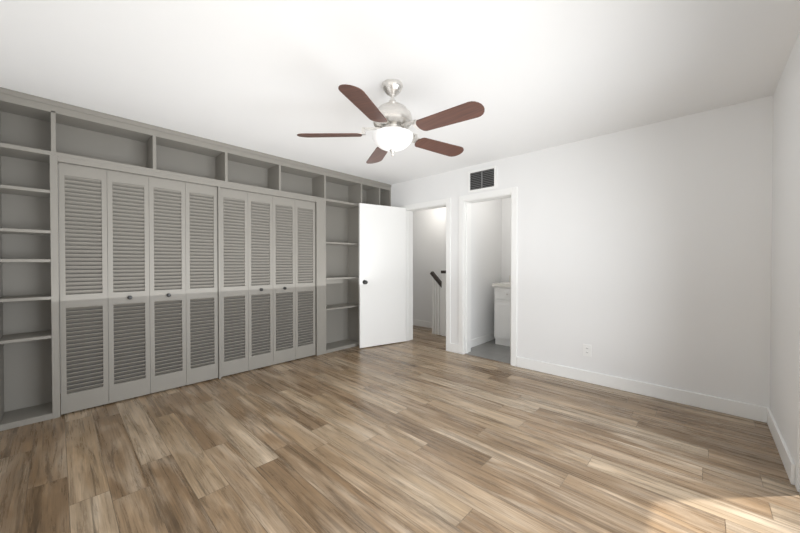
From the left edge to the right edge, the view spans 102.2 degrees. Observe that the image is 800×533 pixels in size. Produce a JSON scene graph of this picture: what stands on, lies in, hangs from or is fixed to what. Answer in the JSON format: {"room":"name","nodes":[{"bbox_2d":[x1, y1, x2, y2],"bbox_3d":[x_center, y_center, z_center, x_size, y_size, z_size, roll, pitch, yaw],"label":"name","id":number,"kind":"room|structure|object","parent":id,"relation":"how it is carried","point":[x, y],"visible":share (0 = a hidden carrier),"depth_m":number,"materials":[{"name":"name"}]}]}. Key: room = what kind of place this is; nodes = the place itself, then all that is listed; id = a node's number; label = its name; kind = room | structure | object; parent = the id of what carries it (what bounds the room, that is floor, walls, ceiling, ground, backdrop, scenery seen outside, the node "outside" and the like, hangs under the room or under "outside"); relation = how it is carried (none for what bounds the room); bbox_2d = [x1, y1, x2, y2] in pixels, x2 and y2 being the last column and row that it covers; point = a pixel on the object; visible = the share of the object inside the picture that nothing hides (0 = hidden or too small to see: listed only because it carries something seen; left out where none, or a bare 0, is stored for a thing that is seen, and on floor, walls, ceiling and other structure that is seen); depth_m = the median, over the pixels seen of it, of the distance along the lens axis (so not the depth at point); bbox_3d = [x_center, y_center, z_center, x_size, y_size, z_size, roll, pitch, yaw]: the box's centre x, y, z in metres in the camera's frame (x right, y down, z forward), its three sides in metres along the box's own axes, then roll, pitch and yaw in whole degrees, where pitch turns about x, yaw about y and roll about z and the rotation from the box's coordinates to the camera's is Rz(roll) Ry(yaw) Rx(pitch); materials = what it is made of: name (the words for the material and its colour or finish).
{"room":"empty bedroom","nodes":[
{"label":"empty bedroom","id":0,"kind":"room"},
{"bbox_2d":[58,190,60,393],"bbox_3d":[-2.014,-0.067,4.190,0.100,2.440,3.955,1,1,43],"label":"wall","id":1,"kind":"structure","parent":0,"point":[59,282],"depth_m":2.95,"materials":[{"name":"paint"}]},
{"bbox_2d":[0,325,799,532],"bbox_3d":[-0.214,1.190,3.457,5.823,0.060,5.540,1,1,43],"label":"floor","id":2,"kind":"structure","parent":0,"point":[423,430],"depth_m":1.98,"materials":[{"name":"brown wood"}]},
{"bbox_2d":[0,87,390,430],"bbox_3d":[-1.734,-0.064,3.925,0.666,2.437,3.950,1,1,43],"label":"shelving","id":3,"kind":"object","parent":2,"relation":"on","point":[40,138],"visible":0.69,"depth_m":2.69,"materials":[{"name":"grey wood"}]},
{"bbox_2d":[58,162,217,414],"bbox_3d":[-2.265,0.170,2.922,0.061,1.968,1.122,1,1,43],"label":"doors","id":4,"kind":"structure","parent":3,"relation":"attached to","point":[138,269],"depth_m":2.85,"materials":[{"name":"grey wood"}]},
{"bbox_2d":[220,188,314,376],"bbox_3d":[-1.478,0.161,3.757,0.061,1.968,1.122,1,1,43],"label":"doors","id":5,"kind":"structure","parent":3,"relation":"attached to","point":[267,247],"depth_m":3.70,"materials":[{"name":"grey wood"}]},
{"bbox_2d":[430,270,445,336],"bbox_3d":[0.841,0.605,5.219,0.866,1.075,0.100,1,1,43],"label":"stair railing","id":6,"kind":"object","parent":2,"relation":"on","point":[438,306],"visible":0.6,"depth_m":5.39,"materials":[{"name":"white wood"}]},
{"bbox_2d":[0,0,799,184],"bbox_3d":[-0.214,-1.309,3.432,5.823,0.060,5.540,1,1,43],"label":"ceiling","id":7,"kind":"structure","parent":0,"point":[267,76],"depth_m":2.03,"materials":[{"name":"paint"}]},
{"bbox_2d":[297,79,484,163],"bbox_3d":[-0.012,-1.016,2.240,1.253,0.501,1.271,1,1,43],"label":"fan","id":8,"kind":"object","parent":7,"relation":"hanging from","point":[392,120],"visible":1,"depth_m":2.14,"materials":[{"name":"brown wood"}]},
{"bbox_2d":[413,207,445,321],"bbox_3d":[0.412,-0.087,6.152,2.820,2.440,0.100,1,1,43],"label":"wall","id":9,"kind":"structure","parent":0,"point":[429,240],"depth_m":6.00,"materials":[{"name":"paint"}]},
{"bbox_2d":[413,319,431,327],"bbox_3d":[0.372,1.076,6.122,2.820,0.115,0.017,1,1,43],"label":"baseboard","id":10,"kind":"structure","parent":9,"relation":"attached to","point":[421,323],"depth_m":6.07,"materials":[{"name":"white wood"}]},
{"bbox_2d":[471,199,501,339],"bbox_3d":[1.251,-0.074,4.899,0.120,2.440,1.215,1,1,43],"label":"wall","id":11,"kind":"structure","parent":0,"point":[486,232],"depth_m":4.83,"materials":[{"name":"paint"}]},
{"bbox_2d":[471,332,494,347],"bbox_3d":[1.266,1.086,4.828,0.014,0.109,1.114,1,1,43],"label":"baseboard","id":12,"kind":"structure","parent":11,"relation":"attached to","point":[483,339],"depth_m":4.77,"materials":[{"name":"white wood"}]},
{"bbox_2d":[465,339,509,363],"bbox_3d":[1.816,1.149,4.213,1.658,0.006,1.254,1,1,43],"label":"floor","id":13,"kind":"structure","parent":0,"point":[491,350],"depth_m":4.30,"materials":[{"name":"grey tile"}]},
{"bbox_2d":[492,284,510,346],"bbox_3d":[2.011,0.716,4.474,1.260,0.853,0.598,1,1,43],"label":"bathroom vanity","id":14,"kind":"object","parent":13,"relation":"on","point":[502,313],"depth_m":4.62,"materials":[{"name":"white wood"}]},
{"bbox_2d":[504,280,510,287],"bbox_3d":[2.014,0.269,4.473,1.300,0.040,0.588,1,1,43],"label":"countertop","id":15,"kind":"structure","parent":14,"relation":"on","point":[509,283],"depth_m":4.70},
{"bbox_2d":[501,198,510,282],"bbox_3d":[2.317,-0.072,4.660,1.760,2.440,0.100,1,1,43],"label":"wall","id":16,"kind":"structure","parent":0,"point":[506,244],"depth_m":5.17,"materials":[{"name":"paint"}]},
{"bbox_2d":[391,95,772,407],"bbox_3d":[0.762,-0.069,4.407,5.723,2.440,0.170,1,1,43],"label":"wall","id":17,"kind":"structure","parent":0,"point":[644,253],"depth_m":2.89,"materials":[{"name":"paint"}]},
{"bbox_2d":[359,203,405,347],"bbox_3d":[-0.257,0.126,4.724,0.269,2.018,0.758,1,1,43],"label":"entry door","id":18,"kind":"structure","parent":17,"relation":"in","point":[382,274],"depth_m":4.67,"materials":[{"name":"white wood"}]},
{"bbox_2d":[401,198,450,350],"bbox_3d":[0.411,0.109,4.731,0.902,2.076,0.183,1,1,43],"label":"door frame","id":19,"kind":"structure","parent":17,"relation":"attached to","point":[428,205],"depth_m":4.79,"materials":[{"name":"white wood"}]},
{"bbox_2d":[453,344,457,350],"bbox_3d":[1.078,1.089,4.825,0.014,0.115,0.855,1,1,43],"label":"baseboard","id":20,"kind":"structure","parent":17,"relation":"attached to","point":[455,346],"depth_m":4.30,"materials":[{"name":"white wood"}]},
{"bbox_2d":[468,165,496,192],"bbox_3d":[1.022,-1.083,4.025,0.390,0.275,0.014,1,1,43],"label":"air vent","id":21,"kind":"object","parent":17,"relation":"in","point":[482,179],"visible":1,"depth_m":4.01,"materials":[{"name":"metal"}]},
{"bbox_2d":[458,187,516,365],"bbox_3d":[1.122,0.116,4.061,0.787,2.076,0.183,1,1,43],"label":"door frame","id":22,"kind":"structure","parent":17,"relation":"attached to","point":[464,342],"depth_m":4.22,"materials":[{"name":"white wood"}]},
{"bbox_2d":[583,344,590,356],"bbox_3d":[1.879,0.843,3.242,0.072,0.116,0.008,1,1,43],"label":"electrical outlet plate","id":23,"kind":"object","parent":17,"relation":"attached to","point":[586,350],"visible":1,"depth_m":3.24,"materials":[{"name":"white plastic"}]},
{"bbox_2d":[517,357,764,421],"bbox_3d":[2.054,1.107,3.073,1.936,0.115,0.017,1,1,43],"label":"baseboard","id":24,"kind":"structure","parent":17,"relation":"attached to","point":[740,409],"depth_m":2.87,"materials":[{"name":"white wood"}]},
{"bbox_2d":[770,32,799,491],"bbox_3d":[1.392,-0.034,0.925,0.030,2.440,4.035,1,1,43],"label":"wall","id":25,"kind":"structure","parent":0,"point":[785,344],"depth_m":1.95,"materials":[{"name":"paint"}]},
{"bbox_2d":[765,407,794,484],"bbox_3d":[2.431,1.117,2.071,0.014,0.115,0.910,1,1,43],"label":"baseboard","id":26,"kind":"structure","parent":25,"relation":"attached to","point":[789,465],"depth_m":1.97,"materials":[{"name":"white wood"}]}
]}

